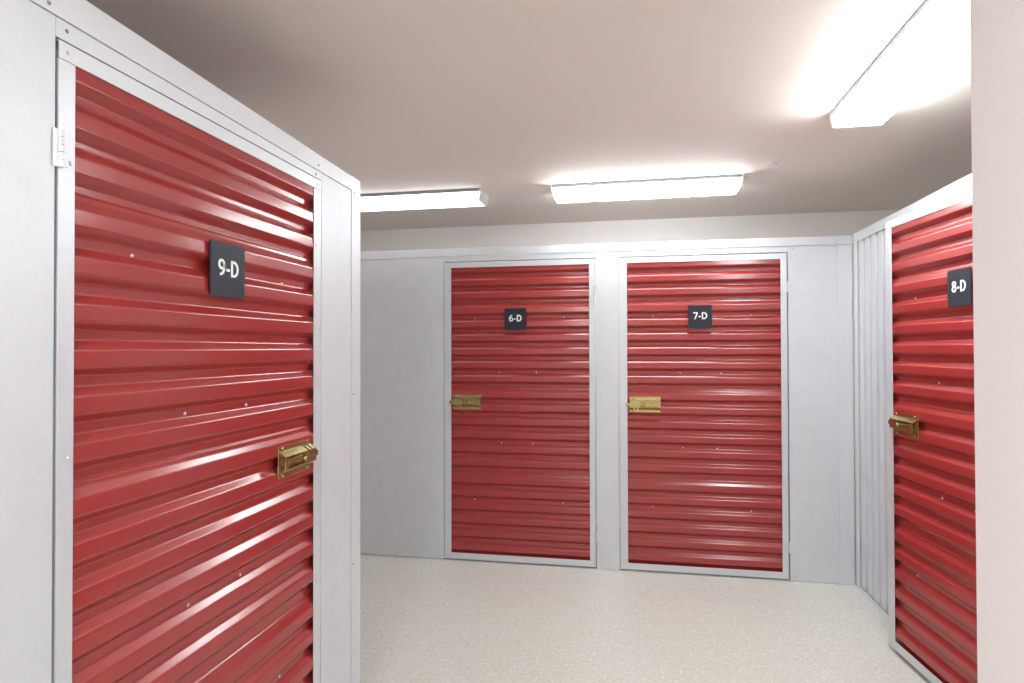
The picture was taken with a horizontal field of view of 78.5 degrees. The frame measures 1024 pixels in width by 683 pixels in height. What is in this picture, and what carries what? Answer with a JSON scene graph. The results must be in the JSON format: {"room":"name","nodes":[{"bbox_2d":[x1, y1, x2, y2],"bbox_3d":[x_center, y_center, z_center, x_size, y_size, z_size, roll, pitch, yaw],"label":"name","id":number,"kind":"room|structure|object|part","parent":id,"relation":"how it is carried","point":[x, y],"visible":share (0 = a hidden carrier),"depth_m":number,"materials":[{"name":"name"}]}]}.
{"room":"self storage facility","nodes":[
{"label":"self storage facility","id":0,"kind":"room"},
{"bbox_2d":[32,0,971,230],"bbox_3d":[0.257,-1.105,1.389,5.500,0.100,8.100,0,-1,11],"label":"ceiling","id":1,"kind":"structure","parent":0,"point":[511,100],"depth_m":2.65,"materials":[{"name":"white paint"}]},
{"bbox_2d":[360,188,488,211],"bbox_3d":[-0.773,-0.979,4.379,1.200,0.078,0.220,0,-1,11],"label":"ceiling light","id":2,"kind":"object","parent":1,"relation":"attached to","point":[470,197],"visible":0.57,"depth_m":4.28,"materials":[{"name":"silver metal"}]},
{"bbox_2d":[550,174,743,203],"bbox_3d":[0.859,-0.986,4.071,1.200,0.078,0.220,0,-1,12],"label":"ceiling light","id":3,"kind":"object","parent":1,"relation":"attached to","point":[716,184],"visible":1,"depth_m":4.00,"materials":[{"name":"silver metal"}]},
{"bbox_2d":[768,158,782,165],"bbox_3d":[1.501,-1.020,3.573,0.080,0.025,0.080,0,-1,11],"label":"sprinkler","id":4,"kind":"object","parent":1,"relation":"attached to","point":[773,162],"visible":1,"depth_m":3.56,"materials":[{"name":"white plastic"}]},
{"bbox_2d":[830,0,969,128],"bbox_3d":[1.443,-1.009,2.237,0.220,0.078,1.200,0,-1,11],"label":"ceiling light","id":5,"kind":"object","parent":1,"relation":"attached to","point":[937,33],"visible":1,"depth_m":2.21,"materials":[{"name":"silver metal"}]},
{"bbox_2d":[360,209,900,537],"bbox_3d":[0.996,0.264,5.264,5.500,2.550,0.120,0,-1,11],"label":"wall","id":6,"kind":"structure","parent":0,"point":[847,222],"depth_m":5.20,"materials":[{"name":"white paint"}]},
{"bbox_2d":[360,525,930,682],"bbox_3d":[0.264,1.544,1.357,5.500,0.100,8.100,0,-1,11],"label":"floor","id":7,"kind":"structure","parent":0,"point":[423,620],"depth_m":3.30,"materials":[{"name":"concrete"}]},
{"bbox_2d":[0,0,359,682],"bbox_3d":[-1.805,0.356,0.300,1.486,2.262,4.907,0,-1,11],"label":"wall","id":8,"kind":"structure","parent":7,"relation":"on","point":[29,32],"depth_m":1.19,"materials":[{"name":"grey metal"}]},
{"bbox_3d":[-1.212,0.393,-0.522,0.004,2.162,3.513,0,-1,11],"label":"panel","id":9,"kind":"part","parent":8,"relation":"part of","materials":[{"name":"white metal"}]},
{"bbox_2d":[51,39,320,682],"bbox_3d":[-0.783,0.452,1.721,0.072,2.073,1.069,0,-1,11],"label":"door","id":10,"kind":"structure","parent":8,"relation":"attached to","point":[186,496],"depth_m":1.56,"materials":[{"name":"red metal"}]},
{"bbox_3d":[-0.803,-0.567,1.744,0.035,0.035,1.054,0,-1,11],"label":"rail","id":11,"kind":"part","parent":10,"relation":"part of","materials":[{"name":"metal"}]},
{"bbox_3d":[-0.784,-0.195,1.728,0.005,0.149,0.149,0,-1,11],"label":"number plate","id":12,"kind":"part","parent":10,"relation":"part of","materials":[{"name":"black plastic"}]},
{"bbox_3d":[-1.090,-0.705,0.135,0.006,0.147,4.824,0,-1,11],"label":"header trim","id":13,"kind":"part","parent":8,"relation":"part of","materials":[{"name":"white metal"}]},
{"bbox_3d":[-0.665,0.449,2.370,0.004,2.114,0.242,0,-1,11],"label":"post","id":14,"kind":"part","parent":8,"relation":"part of","materials":[{"name":"white metal"}]},
{"bbox_3d":[-0.634,0.423,2.533,0.005,2.171,0.082,0,-1,11],"label":"corner trim","id":15,"kind":"part","parent":8,"relation":"part of","materials":[{"name":"white metal"}]},
{"bbox_2d":[360,235,854,584],"bbox_3d":[0.200,0.436,4.306,3.950,2.187,0.055,0,-1,11],"label":"wall","id":16,"kind":"structure","parent":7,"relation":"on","point":[402,491],"depth_m":4.21,"materials":[{"name":"grey metal"}]},
{"bbox_3d":[-1.112,0.468,4.533,1.286,2.122,0.004,0,-1,11],"label":"panel","id":17,"kind":"part","parent":16,"relation":"part of","materials":[{"name":"white metal"}]},
{"bbox_2d":[444,259,597,566],"bbox_3d":[0.049,0.480,4.309,1.070,2.073,0.072,0,-1,11],"label":"door","id":18,"kind":"structure","parent":16,"relation":"attached to","point":[520,446],"depth_m":4.32,"materials":[{"name":"red metal"}]},
{"bbox_3d":[0.023,-0.155,4.320,0.149,0.149,0.005,0,-1,11],"label":"number plate","id":19,"kind":"part","parent":18,"relation":"part of","materials":[{"name":"black plastic"}]},
{"bbox_3d":[0.042,-0.538,4.341,1.054,0.035,0.035,0,-1,11],"label":"rail","id":20,"kind":"part","parent":18,"relation":"part of","materials":[{"name":"metal"}]},
{"bbox_3d":[0.047,1.496,4.317,1.054,0.041,0.035,0,-1,11],"label":"rail","id":21,"kind":"part","parent":18,"relation":"part of","materials":[{"name":"metal"}]},
{"bbox_3d":[0.194,-0.627,4.298,3.950,0.061,0.009,0,-1,11],"label":"header trim","id":22,"kind":"part","parent":16,"relation":"part of","materials":[{"name":"white metal"}]},
{"bbox_3d":[0.642,0.462,4.202,0.151,2.126,0.004,0,-1,11],"label":"post","id":23,"kind":"part","parent":16,"relation":"part of","materials":[{"name":"white metal"}]},
{"bbox_2d":[619,253,791,578],"bbox_3d":[1.246,0.474,4.083,1.070,2.073,0.072,0,-1,11],"label":"door","id":24,"kind":"structure","parent":16,"relation":"attached to","point":[704,391],"depth_m":4.09,"materials":[{"name":"red metal"}]},
{"bbox_3d":[1.230,-0.162,4.092,0.149,0.149,0.005,0,-1,11],"label":"number plate","id":25,"kind":"part","parent":24,"relation":"part of","materials":[{"name":"black plastic"}]},
{"bbox_3d":[1.239,-0.544,4.115,1.054,0.035,0.035,0,-1,11],"label":"rail","id":26,"kind":"part","parent":24,"relation":"part of","materials":[{"name":"metal"}]},
{"bbox_3d":[1.244,1.491,4.091,1.054,0.041,0.035,0,-1,11],"label":"rail","id":27,"kind":"part","parent":24,"relation":"part of","materials":[{"name":"metal"}]},
{"bbox_3d":[1.908,0.456,3.962,0.292,2.126,0.004,0,-1,11],"label":"panel","id":28,"kind":"part","parent":16,"relation":"part of","materials":[{"name":"white metal"}]},
{"bbox_3d":[2.094,0.455,3.926,0.084,2.126,0.006,0,-1,11],"label":"corner trim","id":29,"kind":"part","parent":16,"relation":"part of","materials":[{"name":"white metal"}]},
{"bbox_2d":[853,173,971,619],"bbox_3d":[1.892,0.408,2.507,0.042,2.192,2.838,0,-1,11],"label":"wall","id":30,"kind":"structure","parent":7,"relation":"on","point":[872,239],"depth_m":3.62,"materials":[{"name":"grey metal"}]},
{"bbox_3d":[2.134,0.451,3.872,0.003,2.132,0.064,0,-1,11],"label":"corner trim","id":31,"kind":"part","parent":30,"relation":"part of","materials":[{"name":"white metal"}]},
{"bbox_3d":[1.886,-0.660,2.520,0.030,0.058,2.838,0,-1,11],"label":"header trim","id":32,"kind":"part","parent":30,"relation":"part of","materials":[{"name":"white metal"}]},
{"bbox_2d":[886,189,977,682],"bbox_3d":[1.802,0.443,2.547,0.073,2.073,1.070,0,-1,5],"label":"door","id":33,"kind":"structure","parent":30,"relation":"in","point":[931,411],"depth_m":2.72,"materials":[{"name":"red metal"}]},
{"bbox_3d":[1.824,1.459,2.542,0.035,0.041,1.054,0,-1,5],"label":"rail","id":34,"kind":"part","parent":33,"relation":"part of","materials":[{"name":"metal"}]},
{"bbox_3d":[1.819,-0.576,2.566,0.035,0.035,1.054,0,-1,5],"label":"rail","id":35,"kind":"part","parent":33,"relation":"part of","materials":[{"name":"metal"}]},
{"bbox_3d":[1.796,-0.216,2.514,0.005,0.149,0.149,0,-1,5],"label":"number plate","id":36,"kind":"part","parent":33,"relation":"part of","materials":[{"name":"black plastic"}]},
{"bbox_2d":[970,0,1023,682],"bbox_3d":[1.446,0.189,-0.926,2.015,2.550,3.722,0,-1,11],"label":"wall","id":37,"kind":"structure","parent":0,"point":[996,26],"depth_m":1.01,"materials":[{"name":"white paint"}]}
]}

